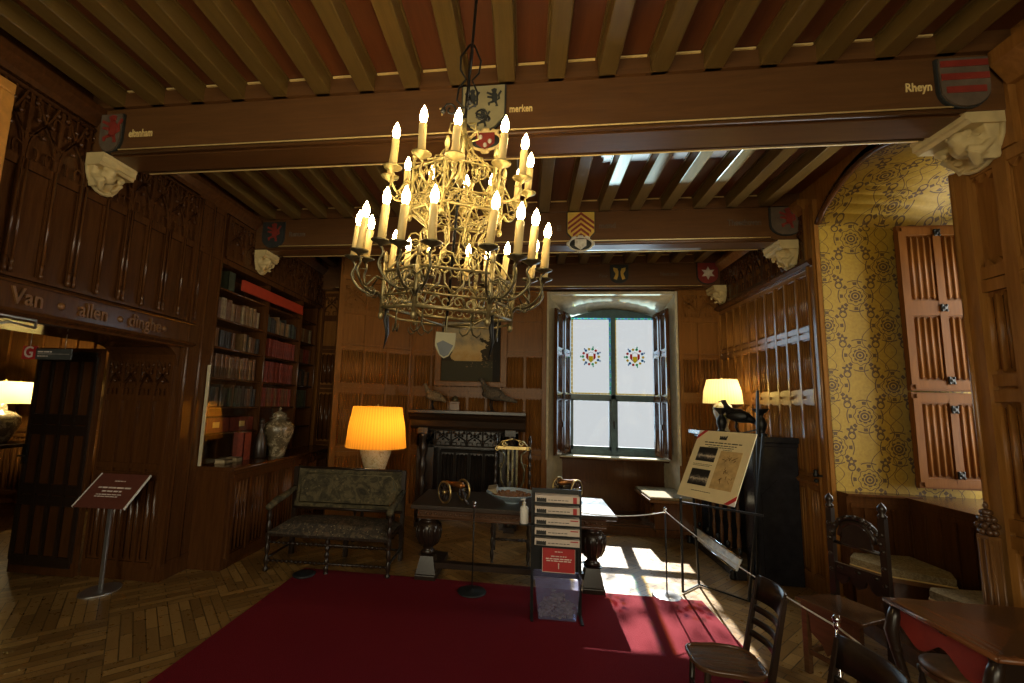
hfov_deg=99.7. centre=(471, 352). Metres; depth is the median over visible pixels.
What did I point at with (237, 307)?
book
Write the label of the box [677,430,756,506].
board
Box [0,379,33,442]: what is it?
table lamp
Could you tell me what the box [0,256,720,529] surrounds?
wall
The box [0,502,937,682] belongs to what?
floor
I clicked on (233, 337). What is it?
book
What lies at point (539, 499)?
photo
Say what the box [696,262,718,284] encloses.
heraldic shield
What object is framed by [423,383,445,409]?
bird
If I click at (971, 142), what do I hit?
stone corbel
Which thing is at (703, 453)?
photograph
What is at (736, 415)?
bird
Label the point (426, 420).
mantel shelf
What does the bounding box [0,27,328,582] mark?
wall
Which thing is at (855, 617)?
carved chair
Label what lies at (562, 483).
cannon
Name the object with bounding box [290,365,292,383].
book
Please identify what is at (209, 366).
glass
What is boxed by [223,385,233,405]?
book
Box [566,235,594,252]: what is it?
oval medallion
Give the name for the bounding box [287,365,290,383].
book
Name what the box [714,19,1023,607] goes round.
wall
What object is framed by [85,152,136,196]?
stone corbel
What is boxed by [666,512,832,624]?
rope
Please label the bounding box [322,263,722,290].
beam
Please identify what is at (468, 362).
framed painting
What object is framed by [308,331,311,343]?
book
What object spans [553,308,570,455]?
window shutter
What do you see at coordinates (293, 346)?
book
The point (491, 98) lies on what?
heraldic shield
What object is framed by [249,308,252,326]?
book
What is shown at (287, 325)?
book
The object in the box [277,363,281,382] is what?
book
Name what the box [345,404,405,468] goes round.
table lamp
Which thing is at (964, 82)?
heraldic shield
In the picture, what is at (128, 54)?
ceiling
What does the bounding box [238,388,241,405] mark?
book
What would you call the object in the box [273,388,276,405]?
book
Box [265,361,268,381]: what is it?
book
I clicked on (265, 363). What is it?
book
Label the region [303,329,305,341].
book
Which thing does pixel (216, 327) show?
book
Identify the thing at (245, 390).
book
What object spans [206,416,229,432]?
box
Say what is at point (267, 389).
book
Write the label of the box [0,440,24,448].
side table
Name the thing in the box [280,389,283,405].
book
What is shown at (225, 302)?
book
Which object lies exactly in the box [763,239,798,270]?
stone corbel
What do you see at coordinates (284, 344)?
book
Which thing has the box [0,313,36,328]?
light fixture
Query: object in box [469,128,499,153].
oval medallion
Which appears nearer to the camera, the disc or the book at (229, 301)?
the disc
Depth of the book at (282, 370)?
5.89 m
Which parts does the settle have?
leg, armrest, leg, leg, nailed trim, seat frame, leg, frame, leg, armrest, leg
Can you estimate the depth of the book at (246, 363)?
5.13 m
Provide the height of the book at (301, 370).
0.240 m
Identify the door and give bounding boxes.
[6,348,106,577]
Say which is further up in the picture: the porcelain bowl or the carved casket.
the carved casket
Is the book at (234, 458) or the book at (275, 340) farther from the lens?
the book at (275, 340)
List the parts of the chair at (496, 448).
leg, post, crest rail, leg, post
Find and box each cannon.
[438,479,469,504]
[552,476,582,491]
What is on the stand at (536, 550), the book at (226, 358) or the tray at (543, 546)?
the tray at (543, 546)
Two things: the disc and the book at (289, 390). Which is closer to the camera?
the disc
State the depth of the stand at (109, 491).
3.67 m
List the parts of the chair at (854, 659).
post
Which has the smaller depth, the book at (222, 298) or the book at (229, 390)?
the book at (222, 298)
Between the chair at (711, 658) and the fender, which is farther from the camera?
the fender
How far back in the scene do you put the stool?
2.07 m
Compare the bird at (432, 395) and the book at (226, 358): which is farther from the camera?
the bird at (432, 395)
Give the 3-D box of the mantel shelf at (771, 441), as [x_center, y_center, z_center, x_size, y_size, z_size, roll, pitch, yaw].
[3.070,0.975,4.996,0.540,0.100,1.440,1,-7,7]
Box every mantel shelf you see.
[408,409,525,431]
[688,429,798,447]
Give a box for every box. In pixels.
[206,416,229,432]
[214,416,252,430]
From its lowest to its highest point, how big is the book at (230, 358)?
0.240 m
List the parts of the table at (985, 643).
leg, leg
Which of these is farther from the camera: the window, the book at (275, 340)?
the window
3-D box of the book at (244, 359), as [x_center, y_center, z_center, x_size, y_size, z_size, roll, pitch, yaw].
[-2.776,0.187,5.101,0.174,0.260,0.044,1,-7,7]
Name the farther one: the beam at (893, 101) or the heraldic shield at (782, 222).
the heraldic shield at (782, 222)
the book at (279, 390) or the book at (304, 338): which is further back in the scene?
the book at (304, 338)
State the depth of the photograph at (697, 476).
3.82 m
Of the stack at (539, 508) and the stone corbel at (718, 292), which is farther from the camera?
the stone corbel at (718, 292)
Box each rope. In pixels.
[582,512,663,516]
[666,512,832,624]
[839,628,861,644]
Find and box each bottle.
[519,498,533,536]
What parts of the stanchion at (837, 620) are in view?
knob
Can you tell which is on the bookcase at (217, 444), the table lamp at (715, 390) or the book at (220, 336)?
the book at (220, 336)
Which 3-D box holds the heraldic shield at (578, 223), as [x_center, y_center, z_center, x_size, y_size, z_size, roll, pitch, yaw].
[1.177,-1.346,4.631,0.300,0.369,0.032,1,-7,7]
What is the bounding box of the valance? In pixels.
[241,280,302,314]
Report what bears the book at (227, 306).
on the bookcase at (217, 444)
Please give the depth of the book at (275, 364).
5.74 m
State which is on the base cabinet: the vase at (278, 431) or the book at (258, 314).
the vase at (278, 431)
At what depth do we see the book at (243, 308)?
5.05 m
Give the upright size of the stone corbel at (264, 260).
0.263 m
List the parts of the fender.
rail, rail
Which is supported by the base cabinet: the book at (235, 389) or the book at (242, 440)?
the book at (242, 440)
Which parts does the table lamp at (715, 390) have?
lamp shade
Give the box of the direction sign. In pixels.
[21,334,72,359]
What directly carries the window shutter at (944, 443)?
attached to the wall at (873, 448)
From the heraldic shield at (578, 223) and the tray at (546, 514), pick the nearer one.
the tray at (546, 514)
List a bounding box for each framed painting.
[0,75,16,180]
[434,317,507,386]
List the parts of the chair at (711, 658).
leg, leg, seat, post, rail, post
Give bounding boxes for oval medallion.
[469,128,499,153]
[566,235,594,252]
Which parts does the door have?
handle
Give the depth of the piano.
4.26 m
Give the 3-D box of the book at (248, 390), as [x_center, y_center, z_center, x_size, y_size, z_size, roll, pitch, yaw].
[-2.780,0.538,5.208,0.174,0.210,0.052,1,-7,7]
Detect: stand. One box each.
[71,473,151,598]
[530,488,583,625]
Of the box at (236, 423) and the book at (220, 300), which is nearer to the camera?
the book at (220, 300)
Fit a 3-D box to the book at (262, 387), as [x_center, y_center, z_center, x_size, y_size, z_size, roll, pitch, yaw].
[-2.751,0.559,5.501,0.174,0.240,0.052,1,-7,7]
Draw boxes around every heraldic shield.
[99,114,126,153]
[262,222,285,247]
[461,84,505,130]
[567,211,594,239]
[610,265,628,283]
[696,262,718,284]
[768,207,800,235]
[932,56,990,109]
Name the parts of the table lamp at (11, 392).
lamp shade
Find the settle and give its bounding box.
[262,465,406,578]
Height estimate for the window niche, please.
3.500 m
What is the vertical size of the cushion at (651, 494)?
0.035 m
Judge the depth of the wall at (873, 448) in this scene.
3.86 m
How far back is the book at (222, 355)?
4.74 m
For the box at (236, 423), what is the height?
0.160 m
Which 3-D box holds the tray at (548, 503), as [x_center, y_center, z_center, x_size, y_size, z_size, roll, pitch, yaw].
[0.690,1.213,3.487,0.360,0.016,0.104,1,-7,7]
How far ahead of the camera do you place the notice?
3.40 m
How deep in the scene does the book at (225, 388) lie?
4.81 m
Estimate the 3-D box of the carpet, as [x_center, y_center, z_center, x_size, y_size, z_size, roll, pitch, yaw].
[-0.038,1.921,2.209,3.690,0.012,3.620,1,-7,7]
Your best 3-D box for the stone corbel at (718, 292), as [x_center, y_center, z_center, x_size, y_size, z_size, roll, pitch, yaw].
[3.418,-0.791,6.004,0.170,0.254,0.265,1,-7,7]
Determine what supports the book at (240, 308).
on the bookcase at (217, 444)
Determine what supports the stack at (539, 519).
on the stand at (536, 550)
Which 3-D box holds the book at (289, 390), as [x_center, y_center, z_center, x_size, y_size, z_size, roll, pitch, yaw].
[-2.656,0.633,6.094,0.174,0.240,0.052,1,-7,7]
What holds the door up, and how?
in the wall at (135, 273)
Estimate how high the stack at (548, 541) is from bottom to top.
0.062 m
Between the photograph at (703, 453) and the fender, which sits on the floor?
the fender
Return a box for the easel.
[679,390,764,601]
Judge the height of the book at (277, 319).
0.240 m
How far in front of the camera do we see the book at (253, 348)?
5.29 m
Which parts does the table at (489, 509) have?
leg, leg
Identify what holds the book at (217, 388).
on the bookcase at (217, 444)
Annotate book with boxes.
[208,386,213,405]
[210,384,222,405]
[212,353,218,376]
[212,387,215,405]
[214,387,218,405]
[214,458,231,463]
[216,327,218,345]
[216,354,220,376]
[217,299,221,317]
[218,330,222,346]
[219,297,224,317]
[219,354,224,377]
[220,271,235,291]
[222,331,225,347]
[222,355,229,377]
[223,298,226,318]
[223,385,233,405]
[223,387,227,405]
[225,302,228,319]
[225,332,228,347]
[226,388,231,405]
[226,456,241,461]
[227,300,232,320]
[227,332,231,348]
[227,357,231,377]
[230,333,235,348]
[230,356,236,378]
[230,358,234,378]
[232,304,235,321]
[232,388,237,405]
[232,432,251,459]
[234,305,239,322]
[234,334,246,351]
[234,386,239,405]
[235,357,239,378]
[238,306,241,322]
[238,359,242,379]
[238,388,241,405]
[239,358,245,379]
[240,307,244,323]
[240,386,244,405]
[243,389,246,405]
[244,306,248,324]
[244,358,247,379]
[244,386,252,405]
[245,335,248,351]
[246,389,249,405]
[247,310,251,325]
[247,337,250,351]
[248,359,255,380]
[248,361,251,379]
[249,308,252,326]
[251,389,255,405]
[252,309,255,327]
[252,338,254,352]
[254,339,258,353]
[256,313,259,328]
[261,387,263,405]
[263,361,266,381]
[263,388,265,405]
[265,339,270,355]
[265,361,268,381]
[265,388,269,405]
[267,362,271,381]
[270,319,272,332]
[270,340,274,356]
[270,362,273,381]
[270,388,273,405]
[271,317,279,333]
[273,363,277,382]
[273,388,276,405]
[274,340,276,357]
[276,341,278,357]
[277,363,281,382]
[277,389,281,405]
[280,320,285,335]
[280,342,282,358]
[280,364,283,382]
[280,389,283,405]
[282,343,285,358]
[285,324,288,336]
[285,343,287,359]
[285,365,287,383]
[286,389,290,405]
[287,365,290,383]
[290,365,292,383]
[291,345,294,360]
[298,369,302,384]
[302,350,305,362]
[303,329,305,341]
[304,372,306,385]
[306,350,308,363]
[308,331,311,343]
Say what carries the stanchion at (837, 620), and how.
on the floor
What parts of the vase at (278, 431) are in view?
lid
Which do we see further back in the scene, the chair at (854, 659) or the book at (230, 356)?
the book at (230, 356)
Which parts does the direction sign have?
grey plate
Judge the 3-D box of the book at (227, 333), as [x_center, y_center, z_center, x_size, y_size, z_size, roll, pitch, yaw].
[-2.820,-0.145,4.816,0.174,0.190,0.052,1,-7,7]
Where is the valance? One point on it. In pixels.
(246, 286)
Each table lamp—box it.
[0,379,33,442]
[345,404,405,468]
[702,377,743,431]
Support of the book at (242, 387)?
on the bookcase at (217, 444)
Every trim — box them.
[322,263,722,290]
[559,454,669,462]
[601,510,687,538]
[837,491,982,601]
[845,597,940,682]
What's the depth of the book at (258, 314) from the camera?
5.37 m
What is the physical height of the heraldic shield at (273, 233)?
0.318 m
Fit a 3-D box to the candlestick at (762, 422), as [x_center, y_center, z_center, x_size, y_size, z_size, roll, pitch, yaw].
[3.049,0.727,4.532,0.156,0.280,0.152,1,-7,7]
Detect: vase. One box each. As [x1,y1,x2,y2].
[253,418,266,458]
[264,407,293,456]
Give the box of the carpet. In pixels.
[148,568,767,682]
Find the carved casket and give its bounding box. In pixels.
[449,396,459,410]
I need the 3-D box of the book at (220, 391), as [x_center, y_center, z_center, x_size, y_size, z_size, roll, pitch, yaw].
[-2.828,0.464,4.730,0.174,0.240,0.044,1,-7,7]
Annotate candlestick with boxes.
[713,408,726,431]
[751,408,768,435]
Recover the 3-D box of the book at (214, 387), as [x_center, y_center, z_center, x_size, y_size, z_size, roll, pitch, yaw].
[-2.860,0.467,4.638,0.174,0.210,0.052,1,-7,7]
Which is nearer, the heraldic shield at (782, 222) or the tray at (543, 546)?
the tray at (543, 546)
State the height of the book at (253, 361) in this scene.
0.260 m
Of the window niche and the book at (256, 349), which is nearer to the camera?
the book at (256, 349)
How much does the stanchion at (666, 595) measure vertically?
0.774 m
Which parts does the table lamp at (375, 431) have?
lamp shade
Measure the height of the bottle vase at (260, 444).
0.455 m
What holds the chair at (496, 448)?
on the floor
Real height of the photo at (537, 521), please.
0.032 m
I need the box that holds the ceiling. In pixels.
[0,0,1023,266]
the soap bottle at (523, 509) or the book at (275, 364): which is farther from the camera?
the book at (275, 364)
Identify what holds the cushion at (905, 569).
on the bench at (913, 578)
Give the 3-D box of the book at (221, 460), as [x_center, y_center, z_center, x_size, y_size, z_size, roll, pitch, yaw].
[-2.588,1.129,4.487,0.120,0.045,0.110,1,-7,7]
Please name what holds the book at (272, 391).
on the bookcase at (217, 444)
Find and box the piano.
[688,429,805,586]
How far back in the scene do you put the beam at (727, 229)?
4.64 m
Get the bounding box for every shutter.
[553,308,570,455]
[652,308,671,460]
[893,225,981,490]
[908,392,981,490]
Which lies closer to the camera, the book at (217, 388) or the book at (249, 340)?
the book at (217, 388)
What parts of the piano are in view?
panel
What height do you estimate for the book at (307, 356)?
0.210 m
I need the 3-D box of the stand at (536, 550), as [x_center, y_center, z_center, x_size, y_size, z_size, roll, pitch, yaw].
[0.685,1.609,3.492,0.404,0.980,0.320,1,-7,7]
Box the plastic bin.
[538,589,574,618]
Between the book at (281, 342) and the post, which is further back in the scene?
the book at (281, 342)
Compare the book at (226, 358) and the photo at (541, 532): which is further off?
the book at (226, 358)
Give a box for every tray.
[534,500,579,505]
[534,511,579,517]
[534,522,579,528]
[534,532,579,539]
[534,544,579,549]
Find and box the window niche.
[546,290,679,511]
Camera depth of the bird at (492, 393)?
5.96 m
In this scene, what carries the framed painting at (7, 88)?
attached to the wall at (135, 273)
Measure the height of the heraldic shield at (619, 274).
0.276 m
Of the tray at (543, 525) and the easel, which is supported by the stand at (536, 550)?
the tray at (543, 525)
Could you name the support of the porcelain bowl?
on the table at (489, 509)
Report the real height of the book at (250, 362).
0.240 m
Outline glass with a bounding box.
[197,365,210,465]
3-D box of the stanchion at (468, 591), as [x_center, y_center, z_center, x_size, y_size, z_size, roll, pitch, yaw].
[0.014,1.722,3.837,0.256,0.774,0.256,1,-7,7]
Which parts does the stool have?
leg, seat frame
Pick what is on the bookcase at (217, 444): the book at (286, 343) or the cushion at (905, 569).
the book at (286, 343)
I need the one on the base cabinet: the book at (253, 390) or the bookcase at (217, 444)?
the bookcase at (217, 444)
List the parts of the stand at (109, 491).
post, panel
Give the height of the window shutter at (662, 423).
2.200 m
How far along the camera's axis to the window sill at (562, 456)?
6.45 m
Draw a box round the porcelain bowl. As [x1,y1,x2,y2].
[486,484,531,503]
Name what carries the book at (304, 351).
on the bookcase at (217, 444)
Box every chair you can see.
[490,434,531,565]
[685,575,787,682]
[795,492,895,682]
[827,634,912,682]
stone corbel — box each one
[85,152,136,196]
[254,250,279,274]
[706,285,726,304]
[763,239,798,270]
[910,110,1005,175]
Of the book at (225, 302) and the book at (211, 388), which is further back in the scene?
the book at (225, 302)
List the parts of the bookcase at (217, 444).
panel, shelf, shelf, shelf, shelf, shelf, shelf, panel, panel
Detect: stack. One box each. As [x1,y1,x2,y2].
[534,536,579,547]
[535,493,579,503]
[535,504,579,514]
[535,515,579,526]
[535,526,579,536]
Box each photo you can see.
[536,520,545,523]
[536,530,545,534]
[536,541,545,544]
[537,497,545,501]
[537,508,545,512]
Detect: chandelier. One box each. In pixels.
[345,0,552,358]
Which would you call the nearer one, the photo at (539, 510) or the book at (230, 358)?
the photo at (539, 510)
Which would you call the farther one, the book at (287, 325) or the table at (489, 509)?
the book at (287, 325)
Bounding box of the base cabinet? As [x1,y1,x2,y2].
[187,445,327,571]
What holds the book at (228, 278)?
on the bookcase at (217, 444)
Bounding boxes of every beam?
[90,54,1005,174]
[253,207,799,256]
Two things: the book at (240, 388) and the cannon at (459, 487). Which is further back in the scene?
the book at (240, 388)
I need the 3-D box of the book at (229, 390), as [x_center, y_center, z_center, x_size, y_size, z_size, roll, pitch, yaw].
[-2.810,0.496,4.873,0.174,0.210,0.052,1,-7,7]
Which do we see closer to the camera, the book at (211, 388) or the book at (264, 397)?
the book at (211, 388)
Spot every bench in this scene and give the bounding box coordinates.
[634,486,693,535]
[850,553,958,612]
[928,587,983,654]
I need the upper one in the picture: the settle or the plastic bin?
the settle
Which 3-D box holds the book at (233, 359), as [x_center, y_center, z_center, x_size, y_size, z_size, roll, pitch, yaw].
[-2.800,0.174,4.910,0.174,0.240,0.052,1,-7,7]
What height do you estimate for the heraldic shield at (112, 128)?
0.307 m
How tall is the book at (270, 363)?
0.270 m
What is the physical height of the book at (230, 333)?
0.190 m
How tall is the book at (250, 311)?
0.210 m
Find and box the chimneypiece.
[408,409,525,533]
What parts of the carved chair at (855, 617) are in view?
leg, post, seat, leg, carved rail, post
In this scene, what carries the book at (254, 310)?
on the bookcase at (217, 444)
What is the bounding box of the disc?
[292,569,315,578]
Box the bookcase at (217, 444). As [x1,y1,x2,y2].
[203,258,320,458]
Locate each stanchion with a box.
[457,501,485,597]
[652,507,682,600]
[831,614,841,677]
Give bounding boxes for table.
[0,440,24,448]
[411,489,616,595]
[882,597,1023,682]
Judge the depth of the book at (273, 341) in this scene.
5.67 m
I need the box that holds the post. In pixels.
[973,502,1008,606]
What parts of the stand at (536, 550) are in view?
panel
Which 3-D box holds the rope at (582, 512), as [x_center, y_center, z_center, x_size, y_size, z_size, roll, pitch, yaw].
[1.324,1.382,3.722,0.955,0.084,0.008,5,-8,-25]
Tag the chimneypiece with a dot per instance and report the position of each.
(452, 445)
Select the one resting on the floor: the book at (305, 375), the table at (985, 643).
the table at (985, 643)
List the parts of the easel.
leg, leg, leg, leg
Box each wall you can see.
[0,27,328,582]
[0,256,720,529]
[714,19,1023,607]
[818,143,982,597]
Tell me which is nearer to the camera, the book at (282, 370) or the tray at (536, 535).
the tray at (536, 535)
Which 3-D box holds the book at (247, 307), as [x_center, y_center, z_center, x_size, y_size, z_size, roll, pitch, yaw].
[-2.770,-0.439,5.168,0.174,0.240,0.044,1,-7,7]
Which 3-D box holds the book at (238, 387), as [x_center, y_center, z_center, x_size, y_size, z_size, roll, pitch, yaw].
[-2.803,0.499,5.021,0.174,0.240,0.044,1,-7,7]
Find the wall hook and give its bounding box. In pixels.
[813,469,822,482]
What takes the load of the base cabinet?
on the floor
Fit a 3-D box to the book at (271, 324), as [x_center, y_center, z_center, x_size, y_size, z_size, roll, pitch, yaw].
[-2.708,-0.352,5.668,0.174,0.190,0.036,1,-7,7]
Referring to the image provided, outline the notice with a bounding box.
[542,548,574,573]
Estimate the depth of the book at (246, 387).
5.24 m
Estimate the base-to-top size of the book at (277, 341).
0.235 m
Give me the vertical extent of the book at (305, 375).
0.210 m
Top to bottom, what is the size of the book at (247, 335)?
0.210 m
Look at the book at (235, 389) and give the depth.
4.95 m
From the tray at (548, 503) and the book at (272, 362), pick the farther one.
the book at (272, 362)
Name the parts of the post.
post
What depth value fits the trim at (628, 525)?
5.71 m
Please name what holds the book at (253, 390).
on the bookcase at (217, 444)
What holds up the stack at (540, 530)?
on the stand at (536, 550)
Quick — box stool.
[917,653,971,682]
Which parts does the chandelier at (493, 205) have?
bulb, bulb, candle arm, candle arm, bulb, candle arm, bulb, candle arm, bulb, candle arm, candle arm, bulb, candle arm, bulb, candle arm, bulb, candle arm, bulb, frame, candle arm, frame, bulb, crown, hanging rod, candle arm, candle arm, candle arm, bulb, candle arm, bulb, bulb, candle arm, candle arm, candle arm, candle arm, bulb, candle arm, bulb, candle arm, candle arm, bulb, bulb, bulb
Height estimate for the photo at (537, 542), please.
0.032 m
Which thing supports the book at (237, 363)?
on the bookcase at (217, 444)
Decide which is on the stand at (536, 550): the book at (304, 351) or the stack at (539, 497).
the stack at (539, 497)
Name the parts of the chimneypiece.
fire panel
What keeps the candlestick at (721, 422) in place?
on the piano
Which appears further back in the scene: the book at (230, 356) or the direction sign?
the book at (230, 356)
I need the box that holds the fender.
[687,521,746,580]
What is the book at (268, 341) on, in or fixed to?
on the bookcase at (217, 444)
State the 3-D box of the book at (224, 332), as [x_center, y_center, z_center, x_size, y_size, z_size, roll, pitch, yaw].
[-2.814,-0.152,4.763,0.174,0.190,0.052,1,-7,7]
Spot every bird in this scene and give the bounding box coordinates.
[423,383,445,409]
[477,378,516,411]
[719,400,755,432]
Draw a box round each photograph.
[687,468,710,485]
[695,446,717,461]
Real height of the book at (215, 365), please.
0.260 m
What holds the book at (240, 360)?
on the bookcase at (217, 444)
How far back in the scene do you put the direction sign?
3.39 m
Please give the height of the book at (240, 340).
0.210 m
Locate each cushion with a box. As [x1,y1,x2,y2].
[635,486,691,501]
[850,553,958,588]
[929,587,983,604]
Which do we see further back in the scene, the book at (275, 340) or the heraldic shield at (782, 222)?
the book at (275, 340)
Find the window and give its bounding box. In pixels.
[567,309,658,457]
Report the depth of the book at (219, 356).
4.70 m
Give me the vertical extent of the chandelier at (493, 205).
1.945 m
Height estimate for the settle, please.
0.924 m
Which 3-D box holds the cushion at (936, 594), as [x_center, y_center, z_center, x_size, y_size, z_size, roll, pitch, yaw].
[3.266,1.592,2.661,0.491,0.060,0.482,1,-7,7]
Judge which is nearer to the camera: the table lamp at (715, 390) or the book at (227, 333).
the book at (227, 333)
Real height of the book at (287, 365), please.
0.270 m
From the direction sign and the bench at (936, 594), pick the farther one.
the direction sign
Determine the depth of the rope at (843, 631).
1.81 m
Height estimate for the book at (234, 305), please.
0.210 m

